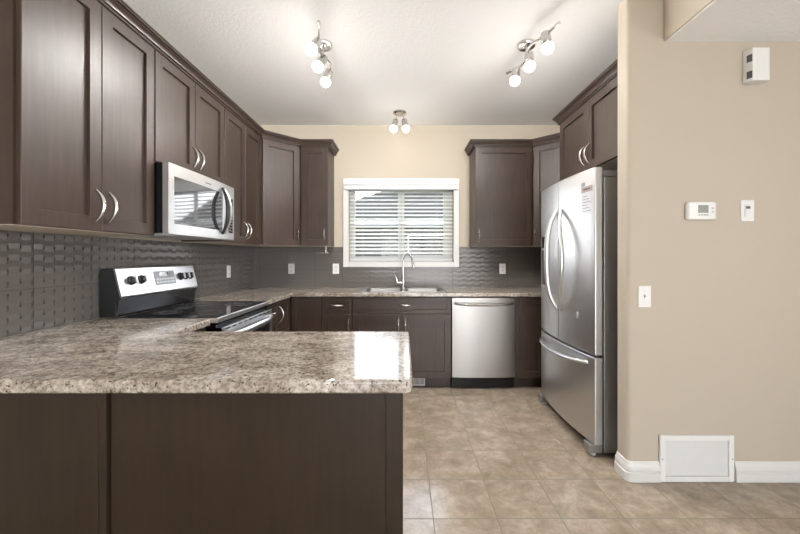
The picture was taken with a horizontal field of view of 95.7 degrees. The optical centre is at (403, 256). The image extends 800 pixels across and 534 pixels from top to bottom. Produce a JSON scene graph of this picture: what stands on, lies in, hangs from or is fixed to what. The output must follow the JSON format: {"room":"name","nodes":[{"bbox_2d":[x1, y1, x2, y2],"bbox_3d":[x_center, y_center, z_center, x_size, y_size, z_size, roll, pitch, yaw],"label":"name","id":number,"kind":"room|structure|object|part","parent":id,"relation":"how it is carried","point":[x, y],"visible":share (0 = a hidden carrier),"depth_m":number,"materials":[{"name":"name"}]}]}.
{"room":"kitchen","nodes":[
{"label":"kitchen","id":0,"kind":"room"},
{"bbox_2d":[0,230,253,338],"bbox_3d":[-1.744,-0.107,0.265,0.158,2.715,7.830,0,0,0],"label":"wall","id":1,"kind":"structure","parent":0,"point":[48,280],"depth_m":1.84,"materials":[{"name":"grey tile"}]},
{"bbox_2d":[0,0,153,235],"bbox_3d":[-1.485,-0.631,1.608,0.371,1.038,0.692,0,0,0],"label":"upper cabinet","id":2,"kind":"object","parent":1,"relation":"attached to","point":[77,83],"visible":1,"depth_m":1.50,"materials":[{"name":"brown wood"}]},
{"bbox_3d":[-1.355,-0.620,1.442,0.019,1.008,0.339,0,0,0],"label":"door","id":3,"kind":"part","parent":2,"relation":"part of","materials":[{"name":"brown wood"}]},
{"bbox_3d":[-1.518,-0.113,1.608,0.305,0.003,0.690,0,0,0],"label":"underside panel","id":4,"kind":"part","parent":2,"relation":"part of","materials":[{"name":"beige wood"}]},
{"bbox_3d":[-1.323,-0.225,1.579,0.047,0.146,0.016,0,0,0],"label":"handle","id":5,"kind":"part","parent":2,"relation":"part of","materials":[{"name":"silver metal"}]},
{"bbox_3d":[-1.323,-0.225,1.646,0.047,0.146,0.016,0,0,0],"label":"handle","id":6,"kind":"part","parent":2,"relation":"part of","materials":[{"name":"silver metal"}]},
{"bbox_3d":[-1.355,-0.620,1.783,0.019,1.008,0.338,0,0,0],"label":"door","id":7,"kind":"part","parent":2,"relation":"part of","materials":[{"name":"brown wood"}]},
{"bbox_2d":[97,0,338,155],"bbox_3d":[-1.260,-1.159,2.631,0.571,0.067,2.967,0,0,13],"label":"crown molding","id":8,"kind":"structure","parent":2,"relation":"attached to","point":[120,9],"depth_m":2.27,"materials":[{"name":"brown wood"}]},
{"bbox_2d":[154,49,223,183],"bbox_3d":[-1.485,-0.834,2.335,0.371,0.632,0.758,0,0,0],"label":"upper cabinet","id":9,"kind":"object","parent":1,"relation":"attached to","point":[188,121],"visible":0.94,"depth_m":2.24,"materials":[{"name":"brown wood"}]},
{"bbox_3d":[-1.355,-0.823,2.146,0.019,0.602,0.372,0,0,0],"label":"door","id":10,"kind":"part","parent":9,"relation":"part of","materials":[{"name":"brown wood"}]},
{"bbox_2d":[134,162,233,239],"bbox_3d":[-1.433,-0.319,2.335,0.468,0.390,0.754,0,0,0],"label":"microwave","id":11,"kind":"object","parent":9,"relation":"attached to","point":[188,204],"visible":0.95,"depth_m":2.16,"materials":[{"name":"silver metal"}]},
{"bbox_3d":[-1.289,-0.320,1.980,0.035,0.388,0.045,0,0,0],"label":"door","id":12,"kind":"part","parent":11,"relation":"part of","materials":[{"name":"silver metal"}]},
{"bbox_3d":[-1.487,-0.128,2.335,0.350,0.004,0.734,0,0,0],"label":"underside plate","id":13,"kind":"part","parent":11,"relation":"part of","materials":[{"name":"silver metal"}]},
{"bbox_3d":[-1.284,-0.155,2.268,0.044,0.058,0.530,0,0,0],"label":"door frame","id":14,"kind":"part","parent":11,"relation":"part of","materials":[{"name":"silver metal"}]},
{"bbox_3d":[-1.284,-0.481,2.268,0.044,0.066,0.530,0,0,0],"label":"door frame","id":15,"kind":"part","parent":11,"relation":"part of","materials":[{"name":"silver metal"}]},
{"bbox_3d":[-1.230,-0.320,2.523,0.062,0.326,0.036,0,0,0],"label":"handle","id":16,"kind":"part","parent":11,"relation":"part of","materials":[{"name":"silver metal"}]},
{"bbox_3d":[-1.286,-0.320,2.623,0.041,0.388,0.179,0,0,0],"label":"door frame","id":17,"kind":"part","parent":11,"relation":"part of","materials":[{"name":"silver metal"}]},
{"bbox_3d":[-1.270,-0.301,2.651,0.004,0.250,0.075,0,0,0],"label":"control panel","id":18,"kind":"part","parent":11,"relation":"part of","materials":[{"name":"silver metal"}]},
{"bbox_3d":[-1.323,-0.633,2.300,0.047,0.146,0.016,0,0,0],"label":"handle","id":19,"kind":"part","parent":9,"relation":"part of","materials":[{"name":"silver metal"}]},
{"bbox_3d":[-1.323,-0.633,2.367,0.047,0.146,0.016,0,0,0],"label":"handle","id":20,"kind":"part","parent":9,"relation":"part of","materials":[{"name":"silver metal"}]},
{"bbox_3d":[-1.355,-0.823,2.523,0.019,0.602,0.376,0,0,0],"label":"door","id":21,"kind":"part","parent":9,"relation":"part of","materials":[{"name":"brown wood"}]},
{"bbox_2d":[181,107,260,244],"bbox_3d":[-1.485,-0.631,3.067,0.371,1.038,0.702,0,0,0],"label":"upper cabinet","id":22,"kind":"object","parent":1,"relation":"attached to","point":[242,145],"visible":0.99,"depth_m":3.03,"materials":[{"name":"brown wood"}]},
{"bbox_3d":[-1.518,-0.113,3.067,0.305,0.003,0.700,0,0,0],"label":"underside panel","id":23,"kind":"part","parent":22,"relation":"part of","materials":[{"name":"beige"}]},
{"bbox_3d":[-1.355,-0.620,2.893,0.019,1.008,0.346,0,0,0],"label":"door","id":24,"kind":"part","parent":22,"relation":"part of","materials":[{"name":"brown wood"}]},
{"bbox_3d":[-1.323,-0.225,3.034,0.047,0.146,0.016,0,0,0],"label":"handle","id":25,"kind":"part","parent":22,"relation":"part of","materials":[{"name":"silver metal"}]},
{"bbox_3d":[-1.323,-0.225,3.101,0.047,0.146,0.016,0,0,0],"label":"handle","id":26,"kind":"part","parent":22,"relation":"part of","materials":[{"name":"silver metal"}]},
{"bbox_3d":[-1.355,-0.620,3.237,0.019,1.008,0.337,0,0,0],"label":"door","id":27,"kind":"part","parent":22,"relation":"part of","materials":[{"name":"brown wood"}]},
{"bbox_2d":[227,266,230,277],"bbox_3d":[-1.660,0.138,3.430,0.008,0.114,0.070,0,0,0],"label":"wall outlet","id":28,"kind":"object","parent":1,"relation":"attached to","point":[228,267],"visible":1,"depth_m":3.42,"materials":[{"name":"white plastic"}]},
{"bbox_2d":[123,0,622,124],"bbox_3d":[0.864,-1.525,0.265,5.373,0.120,7.830,0,0,0],"label":"ceiling","id":29,"kind":"structure","parent":0,"point":[439,62],"depth_m":2.65,"materials":[{"name":"white paint"}]},
{"bbox_2d":[305,20,332,87],"bbox_3d":[-0.557,-1.359,2.430,0.130,0.210,0.624,0,0,0],"label":"track light","id":30,"kind":"object","parent":29,"relation":"attached to","point":[317,44],"visible":1,"depth_m":2.44,"materials":[{"name":"grey metal"}]},
{"bbox_3d":[-0.575,-1.290,2.250,0.074,0.072,0.074,0,0,0],"label":"bulb","id":31,"kind":"part","parent":30,"relation":"part of","materials":[{"name":"white glass"}]},
{"bbox_3d":[-0.585,-1.290,2.455,0.074,0.072,0.074,0,0,0],"label":"bulb","id":32,"kind":"part","parent":30,"relation":"part of","materials":[{"name":"white glass"}]},
{"bbox_3d":[-0.578,-1.290,2.670,0.074,0.072,0.074,0,0,0],"label":"bulb","id":33,"kind":"part","parent":30,"relation":"part of","materials":[{"name":"white glass"}]},
{"bbox_2d":[390,109,409,132],"bbox_3d":[-0.042,-1.361,3.650,0.168,0.207,0.155,0,0,41],"label":"ceiling spotlight","id":34,"kind":"object","parent":29,"relation":"attached to","point":[399,112],"visible":1,"depth_m":3.63,"materials":[{"name":"white glass"}]},
{"bbox_3d":[-0.104,-1.293,3.650,0.074,0.072,0.074,0,0,0],"label":"bulb","id":35,"kind":"part","parent":34,"relation":"part of","materials":[{"name":"white glass"}]},
{"bbox_3d":[0.020,-1.293,3.650,0.074,0.072,0.074,0,0,0],"label":"bulb","id":36,"kind":"part","parent":34,"relation":"part of","materials":[{"name":"white glass"}]},
{"bbox_2d":[506,21,560,85],"bbox_3d":[0.847,-1.359,2.426,0.124,0.210,0.606,0,0,-4],"label":"track light","id":37,"kind":"object","parent":29,"relation":"attached to","point":[525,45],"visible":1,"depth_m":2.42,"materials":[{"name":"grey metal"}]},
{"bbox_3d":[0.812,-1.290,2.650,0.074,0.072,0.074,0,0,0],"label":"bulb","id":38,"kind":"part","parent":37,"relation":"part of","materials":[{"name":"white glass"}]},
{"bbox_3d":[0.850,-1.290,2.450,0.074,0.072,0.074,0,0,0],"label":"bulb","id":39,"kind":"part","parent":37,"relation":"part of","materials":[{"name":"white glass"}]},
{"bbox_3d":[0.885,-1.290,2.230,0.074,0.072,0.074,0,0,0],"label":"bulb","id":40,"kind":"part","parent":37,"relation":"part of","materials":[{"name":"white glass"}]},
{"bbox_2d":[254,125,559,286],"bbox_3d":[0.864,-0.107,4.102,5.073,2.715,0.156,0,0,0],"label":"wall","id":41,"kind":"structure","parent":0,"point":[365,151],"depth_m":4.03,"materials":[{"name":"beige paint"}]},
{"bbox_2d":[232,138,303,246],"bbox_3d":[-1.363,-0.631,3.724,0.616,1.038,0.608,0,0,0],"label":"upper cabinet","id":42,"kind":"object","parent":41,"relation":"attached to","point":[280,162],"visible":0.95,"depth_m":3.56,"materials":[{"name":"brown wood"}]},
{"bbox_3d":[-1.368,-0.113,3.724,0.606,0.003,0.608,0,0,0],"label":"underside panel","id":43,"kind":"part","parent":42,"relation":"part of","materials":[{"name":"beige wood"}]},
{"bbox_3d":[-1.208,-0.620,3.563,0.380,1.008,0.019,0,0,-45],"label":"door","id":44,"kind":"part","parent":42,"relation":"part of","materials":[{"name":"brown wood"}]},
{"bbox_2d":[288,264,294,273],"bbox_3d":[-1.250,0.130,4.017,0.070,0.114,0.008,0,0,0],"label":"wall outlet","id":45,"kind":"object","parent":41,"relation":"attached to","point":[291,267],"visible":1,"depth_m":4.01,"materials":[{"name":"white plastic"}]},
{"bbox_2d":[301,147,333,246],"bbox_3d":[-0.920,-0.631,3.841,0.285,1.038,0.373,0,0,0],"label":"upper cabinet","id":46,"kind":"object","parent":41,"relation":"attached to","point":[317,163],"visible":1,"depth_m":3.71,"materials":[{"name":"brown wood"}]},
{"bbox_2d":[315,246,327,253],"bbox_3d":[-0.864,-0.072,3.800,0.142,0.080,0.028,0,0,0],"label":"paper towel holder","id":47,"kind":"object","parent":46,"relation":"attached to","point":[325,252],"visible":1,"depth_m":3.80,"materials":[{"name":"grey metal"}]},
{"bbox_2d":[333,264,338,273],"bbox_3d":[-0.756,0.130,4.017,0.070,0.114,0.008,0,0,0],"label":"wall outlet","id":48,"kind":"object","parent":41,"relation":"attached to","point":[335,266],"visible":1,"depth_m":4.01,"materials":[{"name":"white plastic"}]},
{"bbox_2d":[254,247,540,286],"bbox_3d":[0.128,0.112,4.026,3.602,0.446,0.005,0,0,0],"label":"tile backsplash","id":49,"kind":"structure","parent":41,"relation":"attached to","point":[475,269],"depth_m":4.02,"materials":[{"name":"grey tile"}]},
{"bbox_2d":[343,178,458,266],"bbox_3d":[-0.031,-0.380,4.095,1.288,0.982,0.166,0,0,0],"label":"window","id":50,"kind":"structure","parent":41,"relation":"in","point":[346,263],"depth_m":4.01,"materials":[{"name":"white plastic"}]},
{"bbox_3d":[-0.306,-0.380,4.146,0.543,0.786,0.028,0,0,0],"label":"sash","id":51,"kind":"part","parent":50,"relation":"part of","materials":[{"name":"white plastic"}]},
{"bbox_2d":[345,183,457,259],"bbox_3d":[-0.031,-0.387,4.038,1.238,0.850,0.130,0,0,0],"label":"window blind","id":52,"kind":"object","parent":50,"relation":"attached to","point":[354,187],"visible":1,"depth_m":4.06,"materials":[{"name":"white plastic"}]},
{"bbox_3d":[-0.032,0.029,4.075,1.155,0.018,0.052,0,0,0],"label":"rail","id":53,"kind":"part","parent":52,"relation":"part of","materials":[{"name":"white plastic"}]},
{"bbox_3d":[0.242,-0.380,4.146,0.545,0.786,0.028,0,0,0],"label":"sash","id":54,"kind":"part","parent":50,"relation":"part of","materials":[{"name":"white plastic"}]},
{"bbox_2d":[470,147,531,246],"bbox_3d":[1.024,-0.631,3.841,0.590,1.038,0.373,0,0,0],"label":"upper cabinet","id":55,"kind":"object","parent":41,"relation":"attached to","point":[500,177],"visible":1,"depth_m":3.71,"materials":[{"name":"brown wood"}]},
{"bbox_3d":[1.024,-0.113,3.874,0.588,0.003,0.307,0,0,0],"label":"underside panel","id":56,"kind":"part","parent":55,"relation":"part of","materials":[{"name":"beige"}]},
{"bbox_2d":[464,133,559,155],"bbox_3d":[1.222,-1.159,3.574,1.398,0.067,0.351,0,0,27],"label":"crown molding","id":57,"kind":"structure","parent":55,"relation":"attached to","point":[472,143],"depth_m":3.68,"materials":[{"name":"brown wood"}]},
{"bbox_2d":[499,264,505,273],"bbox_3d":[1.093,0.130,4.017,0.070,0.114,0.008,0,0,0],"label":"wall outlet","id":58,"kind":"object","parent":41,"relation":"attached to","point":[502,267],"visible":1,"depth_m":4.01,"materials":[{"name":"white plastic"}]},
{"bbox_2d":[528,141,559,246],"bbox_3d":[1.619,-0.631,3.724,0.617,1.038,0.608,0,0,0],"label":"upper cabinet","id":59,"kind":"object","parent":41,"relation":"attached to","point":[546,157],"visible":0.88,"depth_m":3.65,"materials":[{"name":"brown wood"}]},
{"bbox_2d":[403,383,799,533],"bbox_3d":[0.864,1.310,0.265,5.373,0.120,7.830,0,0,0],"label":"floor","id":60,"kind":"structure","parent":0,"point":[477,460],"depth_m":1.96,"materials":[{"name":"beige tile"}]},
{"bbox_2d":[99,265,272,331],"bbox_3d":[-1.298,0.654,2.353,0.728,1.189,0.756,0,0,0],"label":"range","id":61,"kind":"object","parent":60,"relation":"on","point":[127,290],"visible":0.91,"depth_m":2.21,"materials":[{"name":"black metal"}]},
{"bbox_3d":[-1.556,0.134,2.080,0.039,0.053,0.054,0,0,0],"label":"knob","id":62,"kind":"part","parent":61,"relation":"part of","materials":[{"name":"black plastic"}]},
{"bbox_3d":[-1.556,0.134,2.160,0.039,0.053,0.054,0,0,0],"label":"knob","id":63,"kind":"part","parent":61,"relation":"part of","materials":[{"name":"black plastic"}]},
{"bbox_3d":[-1.567,0.135,2.376,0.024,0.088,0.197,0,0,0],"label":"display panel","id":64,"kind":"part","parent":61,"relation":"part of","materials":[{"name":"grey"}]},
{"bbox_3d":[-1.556,0.134,2.538,0.039,0.053,0.054,0,0,0],"label":"knob","id":65,"kind":"part","parent":61,"relation":"part of","materials":[{"name":"black plastic"}]},
{"bbox_2d":[119,301,268,322],"bbox_3d":[-1.289,0.348,2.353,0.542,0.026,0.756,0,0,0],"label":"cooktop","id":66,"kind":"object","parent":61,"relation":"in","point":[216,311],"depth_m":2.24,"materials":[{"name":"grey glass"}]},
{"bbox_3d":[-1.014,0.702,2.353,0.029,0.627,0.748,0,0,0],"label":"oven door","id":67,"kind":"part","parent":61,"relation":"part of","materials":[{"name":"silver metal"}]},
{"bbox_3d":[-0.997,0.420,2.353,0.006,0.060,0.744,0,0,0],"label":"door trim","id":68,"kind":"part","parent":61,"relation":"part of","materials":[{"name":"silver metal"}]},
{"bbox_3d":[-0.967,0.444,2.353,0.066,0.040,0.696,0,0,0],"label":"handle","id":69,"kind":"part","parent":61,"relation":"part of","materials":[{"name":"silver metal"}]},
{"bbox_2d":[193,328,205,331],"bbox_3d":[-1.343,0.812,1.793,0.636,0.873,0.346,0,0,0],"label":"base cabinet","id":70,"kind":"object","parent":60,"relation":"on","point":[202,329],"visible":0.02,"depth_m":1.92,"materials":[{"name":"brown wood"}]},
{"bbox_2d":[0,393,402,533],"bbox_3d":[-0.838,0.813,1.327,1.667,0.874,0.617,0,0,0],"label":"base cabinet","id":71,"kind":"object","parent":60,"relation":"on","point":[71,463],"visible":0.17,"depth_m":1.03,"materials":[{"name":"brown wood"}]},
{"bbox_3d":[-1.265,0.813,1.034,0.810,0.874,0.032,0,0,0],"label":"panel","id":72,"kind":"part","parent":71,"relation":"part of","materials":[{"name":"brown wood"}]},
{"bbox_2d":[0,319,412,392],"bbox_3d":[-0.820,0.355,1.477,1.688,0.038,0.984,0,0,0],"label":"countertop","id":73,"kind":"structure","parent":71,"relation":"on","point":[98,355],"depth_m":1.16,"materials":[{"name":"stone"}]},
{"bbox_3d":[-0.443,0.813,1.040,0.782,0.874,0.020,0,0,0],"label":"panel","id":74,"kind":"part","parent":71,"relation":"part of","materials":[{"name":"brown wood"}]},
{"bbox_3d":[-0.028,0.813,1.039,0.046,0.874,0.020,0,0,0],"label":"corner post","id":75,"kind":"part","parent":71,"relation":"part of","materials":[{"name":"brown wood"}]},
{"bbox_3d":[-0.014,0.813,1.333,0.020,0.874,0.565,0,0,0],"label":"panel","id":76,"kind":"part","parent":71,"relation":"part of","materials":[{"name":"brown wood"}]},
{"bbox_2d":[267,303,276,331],"bbox_3d":[-1.344,0.812,2.899,0.635,0.873,0.318,0,0,0],"label":"base cabinet","id":77,"kind":"object","parent":60,"relation":"on","point":[273,306],"visible":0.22,"depth_m":2.99,"materials":[{"name":"brown wood"}]},
{"bbox_3d":[-1.079,0.459,2.899,0.019,0.150,0.310,0,0,0],"label":"drawer","id":78,"kind":"part","parent":77,"relation":"part of","materials":[{"name":"brown wood"}]},
{"bbox_3d":[-1.079,0.684,2.899,0.019,0.292,0.310,0,0,0],"label":"drawer","id":79,"kind":"part","parent":77,"relation":"part of","materials":[{"name":"brown wood"}]},
{"bbox_2d":[184,287,540,304],"bbox_3d":[0.132,0.355,3.379,3.592,0.038,1.284,0,0,0],"label":"countertop","id":80,"kind":"structure","parent":77,"relation":"on","point":[271,294],"depth_m":3.39,"materials":[{"name":"stone"}]},
{"bbox_2d":[361,288,446,291],"bbox_3d":[-0.004,0.421,3.679,0.829,0.180,0.447,0,0,0],"label":"sink","id":81,"kind":"object","parent":80,"relation":"in","point":[364,289],"visible":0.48,"depth_m":3.82,"materials":[{"name":"silver metal"}]},
{"bbox_3d":[-0.195,0.422,3.655,0.360,0.178,0.330,0,0,0],"label":"bowl","id":82,"kind":"part","parent":81,"relation":"part of","materials":[{"name":"silver metal"}]},
{"bbox_3d":[0.193,0.422,3.655,0.355,0.178,0.330,0,0,0],"label":"bowl","id":83,"kind":"part","parent":81,"relation":"part of","materials":[{"name":"silver metal"}]},
{"bbox_2d":[394,253,414,287],"bbox_3d":[0.014,0.143,3.848,0.242,0.374,0.083,0,0,23],"label":"tap","id":84,"kind":"object","parent":80,"relation":"on","point":[402,282],"visible":1,"depth_m":3.86,"materials":[{"name":"silver metal"}]},
{"bbox_3d":[0.039,0.089,3.834,0.146,0.265,0.024,0,0,39],"label":"spout","id":85,"kind":"part","parent":84,"relation":"part of","materials":[{"name":"silver metal"}]},
{"bbox_2d":[275,298,289,331],"bbox_3d":[-1.343,0.812,3.245,0.636,0.873,0.370,0,0,0],"label":"base cabinet","id":86,"kind":"object","parent":60,"relation":"on","point":[283,306],"visible":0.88,"depth_m":3.25,"materials":[{"name":"brown wood"}]},
{"bbox_3d":[-1.048,0.489,3.094,0.047,0.146,0.016,0,0,0],"label":"handle","id":87,"kind":"part","parent":86,"relation":"part of","materials":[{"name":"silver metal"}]},
{"bbox_2d":[290,297,321,331],"bbox_3d":[-0.933,0.812,3.714,0.311,0.873,0.608,0,0,0],"label":"base cabinet","id":88,"kind":"object","parent":60,"relation":"on","point":[305,312],"visible":0.26,"depth_m":3.42,"materials":[{"name":"brown wood"}]},
{"bbox_2d":[322,297,352,331],"bbox_3d":[-0.632,0.812,3.691,0.290,0.873,0.653,0,0,0],"label":"base cabinet","id":89,"kind":"object","parent":60,"relation":"on","point":[337,312],"visible":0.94,"depth_m":3.41,"materials":[{"name":"brown wood"}]},
{"bbox_3d":[-0.632,0.459,3.420,0.284,0.150,0.019,0,0,0],"label":"drawer","id":90,"kind":"part","parent":89,"relation":"part of","materials":[{"name":"brown wood"}]},
{"bbox_3d":[-0.632,0.840,3.420,0.284,0.604,0.019,0,0,0],"label":"door","id":91,"kind":"part","parent":89,"relation":"part of","materials":[{"name":"brown wood"}]},
{"bbox_2d":[353,297,450,386],"bbox_3d":[-0.020,0.812,3.691,0.932,0.873,0.653,0,0,0],"label":"base cabinet","id":92,"kind":"object","parent":60,"relation":"on","point":[427,320],"visible":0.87,"depth_m":3.42,"materials":[{"name":"brown wood"}]},
{"bbox_3d":[-0.252,0.840,3.420,0.463,0.604,0.019,0,0,0],"label":"door","id":93,"kind":"part","parent":92,"relation":"part of","materials":[{"name":"brown wood"}]},
{"bbox_3d":[-0.020,0.459,3.420,0.926,0.150,0.019,0,0,0],"label":"drawer","id":94,"kind":"part","parent":92,"relation":"part of","materials":[{"name":"brown wood"}]},
{"bbox_2d":[412,378,424,385],"bbox_3d":[0.091,1.200,3.486,0.222,0.076,0.005,0,0,0],"label":"floor register","id":95,"kind":"object","parent":92,"relation":"attached to","point":[416,381],"visible":0.55,"depth_m":3.48,"materials":[{"name":"white paint"}]},
{"bbox_3d":[0.213,0.840,3.420,0.460,0.604,0.019,0,0,0],"label":"door","id":96,"kind":"part","parent":92,"relation":"part of","materials":[{"name":"brown wood"}]},
{"bbox_2d":[450,297,514,386],"bbox_3d":[0.749,0.816,3.669,0.594,0.867,0.678,0,0,0],"label":"dishwasher","id":97,"kind":"object","parent":60,"relation":"on","point":[482,328],"visible":1,"depth_m":3.39,"materials":[{"name":"silver metal"}]},
{"bbox_3d":[0.749,0.440,3.370,0.559,0.036,0.080,0,0,0],"label":"handle","id":98,"kind":"part","parent":97,"relation":"part of","materials":[{"name":"silver metal"}]},
{"bbox_2d":[514,297,542,386],"bbox_3d":[1.202,0.812,3.714,0.300,0.873,0.608,0,0,0],"label":"base cabinet","id":99,"kind":"object","parent":60,"relation":"on","point":[528,328],"visible":0.62,"depth_m":3.42,"materials":[{"name":"brown wood"}]},
{"bbox_2d":[538,167,617,454],"bbox_3d":[1.487,0.344,2.692,0.825,1.812,0.885,0,0,0],"label":"refrigerator","id":100,"kind":"object","parent":60,"relation":"on","point":[578,340],"visible":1,"depth_m":2.36,"materials":[{"name":"grey metal"}]},
{"bbox_3d":[1.194,0.026,2.915,0.086,1.177,0.440,0,0,0],"label":"door","id":101,"kind":"part","parent":100,"relation":"part of","materials":[{"name":"silver metal"}]},
{"bbox_3d":[1.117,0.020,2.754,0.105,0.753,0.035,0,0,40],"label":"handle","id":102,"kind":"part","parent":100,"relation":"part of","materials":[{"name":"silver metal"}]},
{"bbox_3d":[1.115,0.020,2.575,0.038,0.756,0.181,0,0,22],"label":"handle","id":103,"kind":"part","parent":100,"relation":"part of","materials":[{"name":"silver metal"}]},
{"bbox_3d":[1.136,0.686,2.692,0.109,0.041,0.756,0,0,0],"label":"handle","id":104,"kind":"part","parent":100,"relation":"part of","materials":[{"name":"silver metal"}]},
{"bbox_3d":[1.194,0.900,2.692,0.086,0.544,0.885,0,0,0],"label":"freezer drawer","id":105,"kind":"part","parent":100,"relation":"part of","materials":[{"name":"silver metal"}]},
{"bbox_3d":[1.194,0.026,2.470,0.086,1.177,0.440,0,0,0],"label":"door","id":106,"kind":"part","parent":100,"relation":"part of","materials":[{"name":"silver metal"}]},
{"bbox_2d":[582,187,589,211],"bbox_3d":[1.174,-0.368,2.328,0.001,0.147,0.087,0,0,-8],"label":"print","id":107,"kind":"object","parent":100,"relation":"attached to","point":[585,190],"depth_m":2.33,"materials":[{"name":"grey paper"}]},
{"bbox_2d":[618,0,799,460],"bbox_3d":[2.325,-0.107,2.077,2.150,2.715,0.114,0,0,0],"label":"wall partition","id":108,"kind":"structure","parent":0,"point":[715,350],"depth_m":2.02,"materials":[{"name":"beige paint"}]},
{"bbox_2d":[614,451,660,482],"bbox_3d":[1.329,1.194,2.077,0.190,0.110,0.146,0,0,0],"label":"baseboard","id":109,"kind":"structure","parent":108,"relation":"attached to","point":[630,471],"depth_m":2.01,"materials":[{"name":"white paint"}]},
{"bbox_2d":[638,286,650,306],"bbox_3d":[1.339,0.220,2.010,0.070,0.118,0.018,0,0,0],"label":"wall switch","id":110,"kind":"object","parent":108,"relation":"attached to","point":[644,292],"visible":1,"depth_m":2.01,"materials":[{"name":"white plastic"}]},
{"bbox_2d":[659,435,733,481],"bbox_3d":[1.625,1.119,2.012,0.411,0.258,0.016,0,0,0],"label":"air vent","id":111,"kind":"object","parent":108,"relation":"in","point":[682,458],"visible":1,"depth_m":2.01,"materials":[{"name":"white plastic"}]},
{"bbox_2d":[685,202,715,219],"bbox_3d":[1.647,-0.255,2.005,0.166,0.098,0.029,0,0,0],"label":"thermostat","id":112,"kind":"object","parent":108,"relation":"attached to","point":[693,210],"visible":1,"depth_m":1.99,"materials":[{"name":"white plastic"}]},
{"bbox_2d":[740,200,753,220],"bbox_3d":[1.911,-0.258,2.014,0.074,0.118,0.011,0,0,0],"label":"wall switch","id":113,"kind":"object","parent":108,"relation":"attached to","point":[746,206],"visible":1,"depth_m":2.01,"materials":[{"name":"white plastic"}]},
{"bbox_2d":[743,47,769,83],"bbox_3d":[1.939,-1.052,1.994,0.104,0.180,0.050,0,0,0],"label":"door chime","id":114,"kind":"object","parent":108,"relation":"attached to","point":[756,60],"visible":1,"depth_m":1.97,"materials":[{"name":"white plastic"}]},
{"bbox_2d":[747,54,751,62],"bbox_3d":[1.893,-1.088,1.983,0.002,0.040,0.025,0,0,-23],"label":"grille","id":115,"kind":"object","parent":114,"relation":"attached to","point":[749,56],"depth_m":1.98,"materials":[{"name":"grey plastic"}]},
{"bbox_2d":[747,70,751,78],"bbox_3d":[1.893,-0.998,1.983,0.002,0.040,0.025,0,0,-23],"label":"grille","id":116,"kind":"object","parent":114,"relation":"attached to","point":[749,72],"depth_m":1.98,"materials":[{"name":"grey plastic"}]},
{"bbox_2d":[734,461,799,482],"bbox_3d":[2.620,1.194,2.012,1.556,0.110,0.016,0,0,0],"label":"baseboard","id":117,"kind":"structure","parent":108,"relation":"attached to","point":[744,471],"depth_m":2.01,"materials":[{"name":"white paint"}]},
{"bbox_2d":[664,0,799,41],"bbox_3d":[2.422,-1.331,0.710,1.954,0.266,2.619,0,0,0],"label":"ceiling","id":118,"kind":"structure","parent":0,"point":[684,20],"depth_m":1.86,"materials":[{"name":"white textured ceiling plaster"},{"name":"white paint"}]},
{"bbox_3d":[1.990,-0.107,3.082,0.120,2.715,1.896,0,0,0],"label":"wall","id":119,"kind":"structure","parent":0,"visible":0},
{"bbox_2d":[560,75,617,180],"bbox_3d":[1.601,-0.886,2.610,0.653,0.528,0.920,0,0,0],"label":"upper cabinet","id":120,"kind":"object","parent":119,"relation":"attached to","point":[588,136],"visible":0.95,"depth_m":2.54,"materials":[{"name":"brown wood"}]},
{"bbox_3d":[1.329,-0.875,2.837,0.019,0.498,0.457,0,0,0],"label":"door","id":121,"kind":"part","parent":120,"relation":"part of","materials":[{"name":"brown wood"}]},
{"bbox_3d":[1.298,-0.737,2.641,0.047,0.146,0.016,0,0,0],"label":"handle","id":122,"kind":"part","parent":120,"relation":"part of","materials":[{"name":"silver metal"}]},
{"bbox_2d":[552,58,617,124],"bbox_3d":[1.601,-1.159,2.639,0.638,0.067,0.978,0,0,0],"label":"crown molding","id":123,"kind":"structure","parent":120,"relation":"on","point":[611,72],"depth_m":2.54,"materials":[{"name":"brown wood"}]},
{"bbox_3d":[1.298,-0.737,2.574,0.047,0.146,0.016,0,0,0],"label":"handle","id":124,"kind":"part","parent":120,"relation":"part of","materials":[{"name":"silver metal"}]},
{"bbox_3d":[1.329,-0.875,2.380,0.019,0.498,0.452,0,0,0],"label":"door","id":125,"kind":"part","parent":120,"relation":"part of","materials":[{"name":"brown wood"}]},
{"bbox_3d":[1.635,-0.623,2.610,0.587,0.003,0.918,0,0,0],"label":"underside panel","id":126,"kind":"part","parent":120,"relation":"part of","materials":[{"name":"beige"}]},
{"label":"outside","id":127,"kind":"structure","parent":0,"visible":0},
{"bbox_3d":[2.500,1.925,22.115,45.000,0.150,35.770,0,0,0],"label":"ground","id":128,"kind":"structure","parent":127,"visible":0},
{"bbox_2d":[355,191,442,255],"bbox_3d":[1.350,-0.797,15.980,10.200,5.294,8.940,0,0,0],"label":"house","id":129,"kind":"structure","parent":128,"relation":"on","point":[375,194],"depth_m":12.00,"materials":[{"name":"grey"}]},
{"bbox_3d":[0.835,-0.175,11.988,1.340,1.060,0.015,0,0,0],"label":"pane","id":130,"kind":"part","parent":129,"relation":"part of","materials":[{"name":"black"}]}
]}

